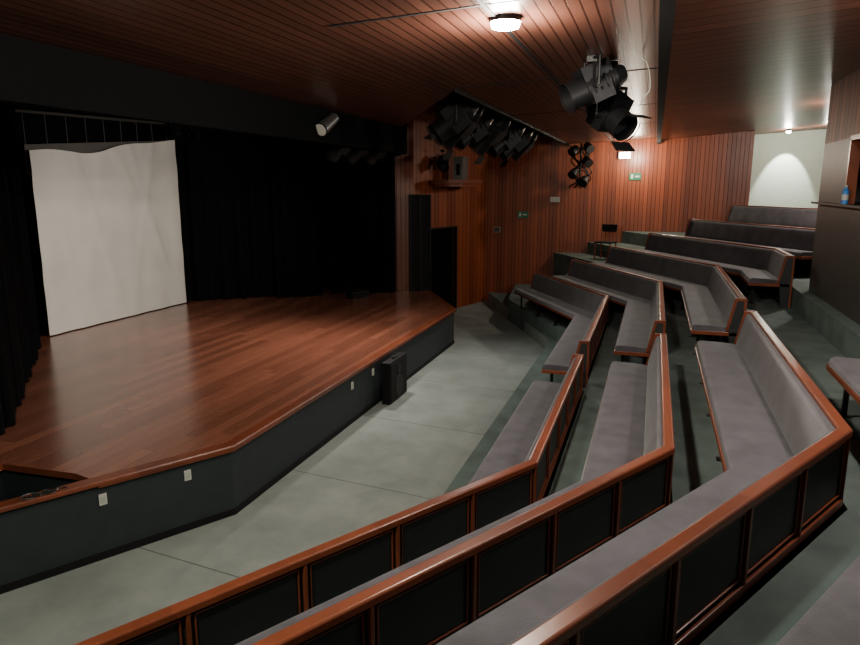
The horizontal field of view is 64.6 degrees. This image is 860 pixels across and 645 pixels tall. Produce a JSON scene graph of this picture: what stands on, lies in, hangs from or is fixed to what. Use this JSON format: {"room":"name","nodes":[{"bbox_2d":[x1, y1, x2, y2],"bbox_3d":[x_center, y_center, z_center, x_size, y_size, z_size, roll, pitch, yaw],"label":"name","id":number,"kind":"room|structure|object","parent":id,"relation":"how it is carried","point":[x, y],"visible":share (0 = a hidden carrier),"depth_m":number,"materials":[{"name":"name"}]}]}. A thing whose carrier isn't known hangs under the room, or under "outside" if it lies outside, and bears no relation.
{"room":"theater auditorium","nodes":[
{"label":"theater auditorium","id":0,"kind":"room"},
{"bbox_2d":[148,120,169,140],"bbox_3d":[-8.001,-1.814,11.628,0.100,6.000,16.600,4,12,18],"label":"wall","id":1,"kind":"structure","parent":0,"point":[158,133],"depth_m":16.01,"materials":[{"name":"black paint"}]},
{"bbox_2d":[0,33,406,161],"bbox_3d":[-2.494,-2.934,7.029,1.710,1.800,20.603,2,12,12],"label":"beam","id":2,"kind":"structure","parent":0,"point":[34,73],"depth_m":6.27,"materials":[{"name":"black"}]},
{"bbox_2d":[316,113,338,136],"bbox_3d":[-1.408,-2.712,9.318,0.198,0.332,0.404,6,13,28],"label":"lamp","id":3,"kind":"object","parent":2,"relation":"attached to","point":[324,126],"visible":1,"depth_m":9.23,"materials":[{"name":"silver metal"}]},
{"bbox_2d":[0,301,543,644],"bbox_3d":[0.394,1.600,10.110,18.000,0.100,26.700,4,12,18],"label":"floor","id":4,"kind":"structure","parent":0,"point":[404,454],"depth_m":7.81,"materials":[{"name":"concrete"}]},
{"bbox_2d":[0,288,455,593],"bbox_3d":[-4.557,0.959,11.013,7.058,0.803,16.354,4,12,18],"label":"stage platform","id":5,"kind":"object","parent":4,"relation":"on","point":[237,393],"visible":0.89,"depth_m":8.63,"materials":[{"name":"brown wood"}]},
{"bbox_2d":[0,106,40,434],"bbox_3d":[-5.639,-0.997,9.045,0.246,3.790,5.175,-5,12,-24],"label":"stage curtain","id":6,"kind":"object","parent":5,"relation":"on","point":[20,342],"visible":1,"depth_m":9.31,"materials":[{"name":"black fabric"}]},
{"bbox_2d":[20,486,66,500],"bbox_3d":[-3.439,1.523,6.057,0.373,0.038,0.141,-6,13,-28],"label":"cable bundle","id":7,"kind":"object","parent":5,"relation":"on","point":[46,491],"visible":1,"depth_m":6.05,"materials":[{"name":"black rubber"}]},
{"bbox_2d":[0,101,149,330],"bbox_3d":[-8.241,-1.680,9.911,0.144,4.790,12.400,4,12,18],"label":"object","id":8,"kind":"object","parent":5,"relation":"on","point":[34,124],"visible":0.14,"depth_m":12.84,"materials":[{"name":"black metal"}]},
{"bbox_2d":[98,493,107,505],"bbox_3d":[-3.092,1.673,6.430,0.070,0.110,0.016,-10,15,-41],"label":"power outlet","id":9,"kind":"object","parent":5,"relation":"attached to","point":[102,497],"visible":1,"depth_m":6.42,"materials":[{"name":"grey plastic"}]},
{"bbox_2d":[29,140,186,335],"bbox_3d":[-6.361,-1.939,13.911,0.054,3.712,3.880,4,12,18],"label":"screen","id":10,"kind":"object","parent":5,"relation":"on","point":[109,222],"visible":1,"depth_m":13.65,"materials":[{"name":"fabric"}]},
{"bbox_2d":[13,108,167,143],"bbox_3d":[-6.497,-3.780,13.470,0.060,0.685,3.902,4,12,18],"label":"batten","id":11,"kind":"object","parent":10,"relation":"attached to","point":[44,113],"visible":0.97,"depth_m":13.04,"materials":[{"name":"paint"}]},
{"bbox_2d":[24,141,161,174],"bbox_3d":[-6.471,-3.347,13.639,0.028,0.820,3.830,4,12,18],"label":"valance","id":12,"kind":"object","parent":11,"relation":"hanging from","point":[98,146],"visible":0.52,"depth_m":12.89,"materials":[{"name":"fabric"}]},
{"bbox_2d":[184,469,191,480],"bbox_3d":[-2.482,1.565,6.968,0.070,0.110,0.016,-10,15,-41],"label":"power outlet","id":13,"kind":"object","parent":5,"relation":"attached to","point":[187,473],"visible":1,"depth_m":6.96,"materials":[{"name":"grey plastic"}]},
{"bbox_2d":[169,123,275,301],"bbox_3d":[-4.775,-2.942,16.228,2.484,4.790,0.214,-5,12,-22],"label":"stage curtain","id":14,"kind":"object","parent":5,"relation":"on","point":[225,188],"visible":0.67,"depth_m":16.27,"materials":[{"name":"black fabric"}]},
{"bbox_2d":[346,289,368,298],"bbox_3d":[-1.798,-0.725,16.911,0.500,0.185,0.320,-10,15,-41],"label":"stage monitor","id":15,"kind":"object","parent":5,"relation":"on","point":[359,293],"visible":1,"depth_m":16.79,"materials":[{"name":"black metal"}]},
{"bbox_2d":[409,194,430,291],"bbox_3d":[-0.257,-2.056,17.677,0.582,2.500,0.060,-3,12,-16],"label":"door","id":16,"kind":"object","parent":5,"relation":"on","point":[419,204],"visible":1,"depth_m":17.67,"materials":[{"name":"black paint"}]},
{"bbox_2d":[382,352,406,404],"bbox_3d":[-0.583,0.917,11.424,0.160,0.725,0.800,4,12,18],"label":"loudspeaker","id":17,"kind":"object","parent":4,"relation":"on","point":[394,369],"visible":1,"depth_m":11.21,"materials":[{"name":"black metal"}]},
{"bbox_2d":[318,143,331,287],"bbox_3d":[-2.941,-3.211,18.623,5.300,6.000,0.100,4,12,18],"label":"stage curtain","id":18,"kind":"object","parent":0,"point":[322,147],"depth_m":18.61,"materials":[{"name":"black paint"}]},
{"bbox_2d":[395,119,413,289],"bbox_3d":[-0.850,-2.977,17.703,0.854,5.900,0.100,0,11,-2],"label":"wall","id":19,"kind":"structure","parent":0,"point":[404,164],"depth_m":17.64,"materials":[{"name":"brown wood"}]},
{"bbox_2d":[0,0,859,143],"bbox_3d":[3.697,-3.057,8.028,10.620,0.750,26.400,4,12,18],"label":"ceiling","id":20,"kind":"structure","parent":0,"point":[759,66],"depth_m":6.18,"materials":[{"name":"brown wood"}]},
{"bbox_2d":[329,0,656,145],"bbox_3d":[1.351,-2.829,7.834,2.415,0.159,24.500,4,12,18],"label":"trim","id":21,"kind":"structure","parent":20,"relation":"attached to","point":[480,2],"depth_m":7.74,"materials":[{"name":"black paint"}]},
{"bbox_2d":[490,14,520,30],"bbox_3d":[0.576,-2.297,5.195,0.240,0.090,0.240,4,12,18],"label":"ceiling lamp","id":22,"kind":"object","parent":20,"relation":"attached to","point":[502,22],"depth_m":5.12,"materials":[{"name":"white glass"}]},
{"bbox_2d":[558,53,627,113],"bbox_3d":[1.656,-2.404,6.898,0.698,0.568,0.425,1,11,3],"label":"spotlight","id":23,"kind":"object","parent":20,"relation":"hanging from","point":[597,81],"visible":1,"depth_m":6.78,"materials":[{"name":"black metal"}]},
{"bbox_2d":[585,61,651,150],"bbox_3d":[1.956,-2.289,7.231,0.446,0.924,0.821,-6,13,-29],"label":"spotlight","id":24,"kind":"object","parent":20,"relation":"hanging from","point":[612,115],"visible":0.84,"depth_m":7.17,"materials":[{"name":"black metal"}]},
{"bbox_2d":[639,58,650,105],"bbox_3d":[2.224,-2.483,7.023,0.107,0.488,0.008,4,12,18],"label":"cable","id":25,"kind":"object","parent":20,"relation":"hanging from","point":[642,58],"visible":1,"depth_m":7.00,"materials":[{"name":"grey plastic"}]},
{"bbox_2d":[657,0,675,143],"bbox_3d":[2.556,-2.792,7.441,0.100,0.240,24.500,4,12,18],"label":"ceiling beam","id":26,"kind":"structure","parent":20,"relation":"attached to","point":[666,7],"depth_m":5.95,"materials":[{"name":"black metal"}]},
{"bbox_2d":[413,96,487,307],"bbox_3d":[0.283,-3.322,19.433,0.920,5.900,3.756,8,14,34],"label":"wall","id":27,"kind":"structure","parent":0,"point":[458,214],"depth_m":19.78,"materials":[{"name":"brown wood"}]},
{"bbox_2d":[431,180,481,186],"bbox_3d":[0.869,-3.795,18.532,0.792,0.180,1.877,7,13,32],"label":"wall shelf","id":28,"kind":"object","parent":27,"relation":"attached to","point":[437,183],"visible":0.98,"depth_m":17.93,"materials":[{"name":"brown wood"}]},
{"bbox_2d":[436,150,449,171],"bbox_3d":[0.335,-4.248,17.904,0.341,0.585,0.494,-1,11,-4],"label":"spotlight","id":29,"kind":"object","parent":28,"relation":"on","point":[442,164],"visible":0.94,"depth_m":17.85,"materials":[{"name":"black metal"}]},
{"bbox_2d":[453,156,468,179],"bbox_3d":[0.837,-4.188,18.486,0.290,0.610,0.590,4,12,18],"label":"equipment box","id":30,"kind":"object","parent":28,"relation":"on","point":[460,162],"visible":1,"depth_m":18.25,"materials":[{"name":"silver metal"}]},
{"bbox_2d":[447,90,467,98],"bbox_3d":[0.474,-4.268,8.857,17.600,0.100,26.600,4,12,18],"label":"ceiling","id":31,"kind":"structure","parent":0,"point":[452,94],"depth_m":18.27,"materials":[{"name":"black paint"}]},
{"bbox_3d":[1.419,-4.654,14.043,0.050,1.175,9.200,4,12,18],"label":"bar","id":32,"kind":"object","parent":31,"relation":"hanging from","visible":0},
{"bbox_2d":[426,96,478,145],"bbox_3d":[0.352,-3.071,10.384,0.822,0.728,0.490,-1,11,-5],"label":"spotlight","id":33,"kind":"object","parent":32,"relation":"hanging from","point":[457,114],"visible":0.98,"depth_m":10.24,"materials":[{"name":"black metal"}]},
{"bbox_2d":[423,104,484,159],"bbox_3d":[0.418,-3.208,11.229,1.018,1.004,0.562,4,12,18],"label":"spotlight","id":34,"kind":"object","parent":32,"relation":"hanging from","point":[453,140],"visible":0.26,"depth_m":11.16,"materials":[{"name":"black metal"}]},
{"bbox_2d":[454,112,492,150],"bbox_3d":[0.743,-3.420,12.152,0.836,0.712,0.491,-10,15,-41],"label":"spotlight","id":35,"kind":"object","parent":32,"relation":"hanging from","point":[486,119],"visible":0.44,"depth_m":12.05,"materials":[{"name":"black metal"}]},
{"bbox_2d":[469,109,511,163],"bbox_3d":[1.080,-3.576,13.073,1.068,1.033,0.578,4,12,18],"label":"spotlight","id":36,"kind":"object","parent":32,"relation":"hanging from","point":[498,129],"visible":0.53,"depth_m":12.86,"materials":[{"name":"black metal"}]},
{"bbox_2d":[486,119,526,158],"bbox_3d":[1.575,-3.851,14.242,0.955,0.832,0.566,-2,11,-10],"label":"spotlight","id":37,"kind":"object","parent":32,"relation":"hanging from","point":[516,129],"visible":0.48,"depth_m":14.11,"materials":[{"name":"black metal"}]},
{"bbox_2d":[498,126,534,166],"bbox_3d":[1.854,-4.061,15.553,1.105,0.990,0.571,-1,11,-4],"label":"spotlight","id":38,"kind":"object","parent":32,"relation":"hanging from","point":[527,134],"visible":0.35,"depth_m":15.41,"materials":[{"name":"black metal"}]},
{"bbox_2d":[511,130,538,161],"bbox_3d":[2.290,-4.376,16.802,0.786,0.785,0.500,4,12,18],"label":"spotlight","id":39,"kind":"object","parent":32,"relation":"hanging from","point":[525,150],"visible":0.41,"depth_m":16.66,"materials":[{"name":"black metal"}]},
{"bbox_2d":[485,131,754,300],"bbox_3d":[5.096,-2.907,19.777,7.520,4.950,0.120,4,12,18],"label":"wall","id":40,"kind":"structure","parent":0,"point":[682,180],"depth_m":19.63,"materials":[{"name":"brown wood"}]},
{"bbox_2d":[494,227,499,231],"bbox_3d":[2.041,-2.833,20.730,0.200,0.160,0.025,4,12,18],"label":"switch box","id":41,"kind":"object","parent":40,"relation":"attached to","point":[496,229],"visible":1,"depth_m":20.72,"materials":[{"name":"paint"}]},
{"bbox_2d":[518,211,527,217],"bbox_3d":[2.788,-3.237,20.398,0.320,0.200,0.030,4,12,18],"label":"exit sign","id":42,"kind":"object","parent":40,"relation":"attached to","point":[521,214],"visible":1,"depth_m":20.39,"materials":[{"name":"green plastic"}]},
{"bbox_2d":[550,197,559,201],"bbox_3d":[3.681,-3.621,20.027,0.280,0.150,0.025,4,12,18],"label":"notice","id":43,"kind":"object","parent":40,"relation":"attached to","point":[552,199],"visible":1,"depth_m":20.01,"materials":[{"name":"grey plastic"}]},
{"bbox_2d":[567,142,594,187],"bbox_3d":[4.288,-4.456,19.290,0.744,1.274,0.713,4,12,18],"label":"spotlights","id":44,"kind":"object","parent":40,"relation":"attached to","point":[582,181],"visible":1,"depth_m":19.11,"materials":[{"name":"black metal"}]},
{"bbox_2d":[619,152,630,158],"bbox_3d":[5.489,-4.704,19.148,0.320,0.180,0.140,4,12,18],"label":"wall lamp","id":45,"kind":"object","parent":40,"relation":"attached to","point":[622,155],"visible":1,"depth_m":19.09,"materials":[{"name":"grey plastic"}]},
{"bbox_2d":[629,173,640,179],"bbox_3d":[5.795,-4.125,19.221,0.320,0.200,0.030,4,12,18],"label":"exit sign","id":46,"kind":"object","parent":40,"relation":"attached to","point":[632,176],"visible":1,"depth_m":19.21,"materials":[{"name":"green plastic"}]},
{"bbox_2d":[443,231,859,644],"bbox_3d":[2.342,0.580,9.232,13.486,2.245,26.350,4,12,18],"label":"tiers","id":47,"kind":"object","parent":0,"point":[812,330],"visible":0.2,"depth_m":7.52,"materials":[{"name":"carpet"}]},
{"bbox_2d":[74,354,583,644],"bbox_3d":[-0.713,1.591,4.788,1.788,0.843,9.517,9,14,37],"label":"bench","id":48,"kind":"object","parent":47,"relation":"on","point":[519,470],"visible":0.77,"depth_m":4.33,"materials":[{"name":"grey fabric"}]},
{"bbox_2d":[235,333,674,644],"bbox_3d":[0.330,1.322,4.435,1.813,0.843,9.372,8,14,36],"label":"bench","id":49,"kind":"object","parent":47,"relation":"on","point":[626,479],"visible":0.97,"depth_m":3.80,"materials":[{"name":"grey fabric"}]},
{"bbox_2d":[514,272,608,388],"bbox_3d":[2.647,-0.082,13.159,1.648,0.843,7.713,1,11,4],"label":"bench","id":50,"kind":"object","parent":47,"relation":"on","point":[586,310],"visible":1,"depth_m":13.24,"materials":[{"name":"grey fabric"}]},
{"bbox_2d":[594,224,617,258],"bbox_3d":[4.746,-2.175,18.338,0.460,0.924,0.490,9,14,37],"label":"chair","id":51,"kind":"object","parent":47,"relation":"on","point":[605,227],"visible":0.79,"depth_m":18.34,"materials":[{"name":"black plastic"}]},
{"bbox_2d":[552,259,665,361],"bbox_3d":[3.568,-0.371,12.906,1.666,0.843,7.831,1,11,3],"label":"bench","id":52,"kind":"object","parent":47,"relation":"on","point":[640,298],"visible":0.85,"depth_m":13.01,"materials":[{"name":"grey fabric"}]},
{"bbox_2d":[436,310,852,644],"bbox_3d":[1.369,1.052,4.086,1.826,0.843,9.228,8,14,34],"label":"bench","id":53,"kind":"object","parent":47,"relation":"on","point":[678,574],"visible":1,"depth_m":3.39,"materials":[{"name":"grey fabric"}]},
{"bbox_2d":[592,246,746,354],"bbox_3d":[4.493,-0.664,12.678,1.676,0.843,7.902,1,11,3],"label":"bench","id":54,"kind":"object","parent":47,"relation":"on","point":[713,304],"visible":0.89,"depth_m":12.03,"materials":[{"name":"grey fabric"}]},
{"bbox_2d":[633,233,794,307],"bbox_3d":[5.545,-1.192,13.620,1.152,0.843,5.607,-1,11,-5],"label":"bench","id":55,"kind":"object","parent":47,"relation":"on","point":[761,269],"visible":0.83,"depth_m":12.69,"materials":[{"name":"grey fabric"}]},
{"bbox_2d":[684,219,814,276],"bbox_3d":[6.376,-1.615,14.035,0.647,0.843,4.316,-2,12,-12],"label":"bench","id":56,"kind":"object","parent":47,"relation":"on","point":[797,241],"visible":0.59,"depth_m":13.50,"materials":[{"name":"grey fabric"}]},
{"bbox_2d":[726,205,817,227],"bbox_3d":[7.281,-1.899,13.758,0.647,0.843,4.489,-2,12,-12],"label":"bench","id":57,"kind":"object","parent":47,"relation":"on","point":[803,217],"visible":0.32,"depth_m":14.43,"materials":[{"name":"grey fabric"}]},
{"bbox_2d":[777,357,859,644],"bbox_3d":[1.942,0.964,2.830,1.514,0.843,7.489,9,14,37],"label":"bench","id":58,"kind":"object","parent":47,"relation":"on","point":[834,619],"visible":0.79,"depth_m":2.42,"materials":[{"name":"grey fabric"}]},
{"bbox_2d":[749,129,825,207],"bbox_3d":[11.076,-3.137,19.782,3.940,5.400,0.120,4,12,18],"label":"wall","id":59,"kind":"structure","parent":0,"point":[786,167],"depth_m":19.70,"materials":[{"name":"white paint"}]},
{"bbox_2d":[809,69,859,324],"bbox_3d":[6.919,-0.848,7.560,3.940,4.700,4.900,4,12,18],"label":"wall","id":60,"kind":"structure","parent":0,"point":[835,267],"depth_m":9.13,"materials":[{"name":"paint"}]},
{"bbox_2d":[841,185,848,203],"bbox_3d":[5.360,-1.651,8.775,0.082,0.240,0.082,4,12,18],"label":"water bottle","id":61,"kind":"object","parent":60,"relation":"on","point":[845,193],"visible":0.97,"depth_m":8.75,"materials":[{"name":"blue plastic"}]},
{"bbox_3d":[-1.573,-2.892,10.134,0.044,0.044,7.000,4,12,18],"label":"bar","id":62,"kind":"object","parent":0,"visible":0},
{"bbox_2d":[324,144,350,162],"bbox_3d":[-1.426,-2.721,10.537,0.462,0.492,0.345,4,12,18],"label":"spotlight","id":63,"kind":"object","parent":62,"relation":"hanging from","point":[334,152],"visible":0.47,"depth_m":10.50,"materials":[{"name":"black metal"}]},
{"bbox_2d":[343,147,368,164],"bbox_3d":[-1.209,-2.852,11.189,0.462,0.492,0.345,4,12,18],"label":"spotlight","id":64,"kind":"object","parent":62,"relation":"hanging from","point":[353,156],"visible":0.48,"depth_m":11.15,"materials":[{"name":"black metal"}]},
{"bbox_2d":[363,149,386,165],"bbox_3d":[-0.961,-3.001,11.935,0.462,0.492,0.345,4,12,18],"label":"spotlight","id":65,"kind":"object","parent":62,"relation":"hanging from","point":[372,156],"visible":0.49,"depth_m":11.89,"materials":[{"name":"black metal"}]}
]}

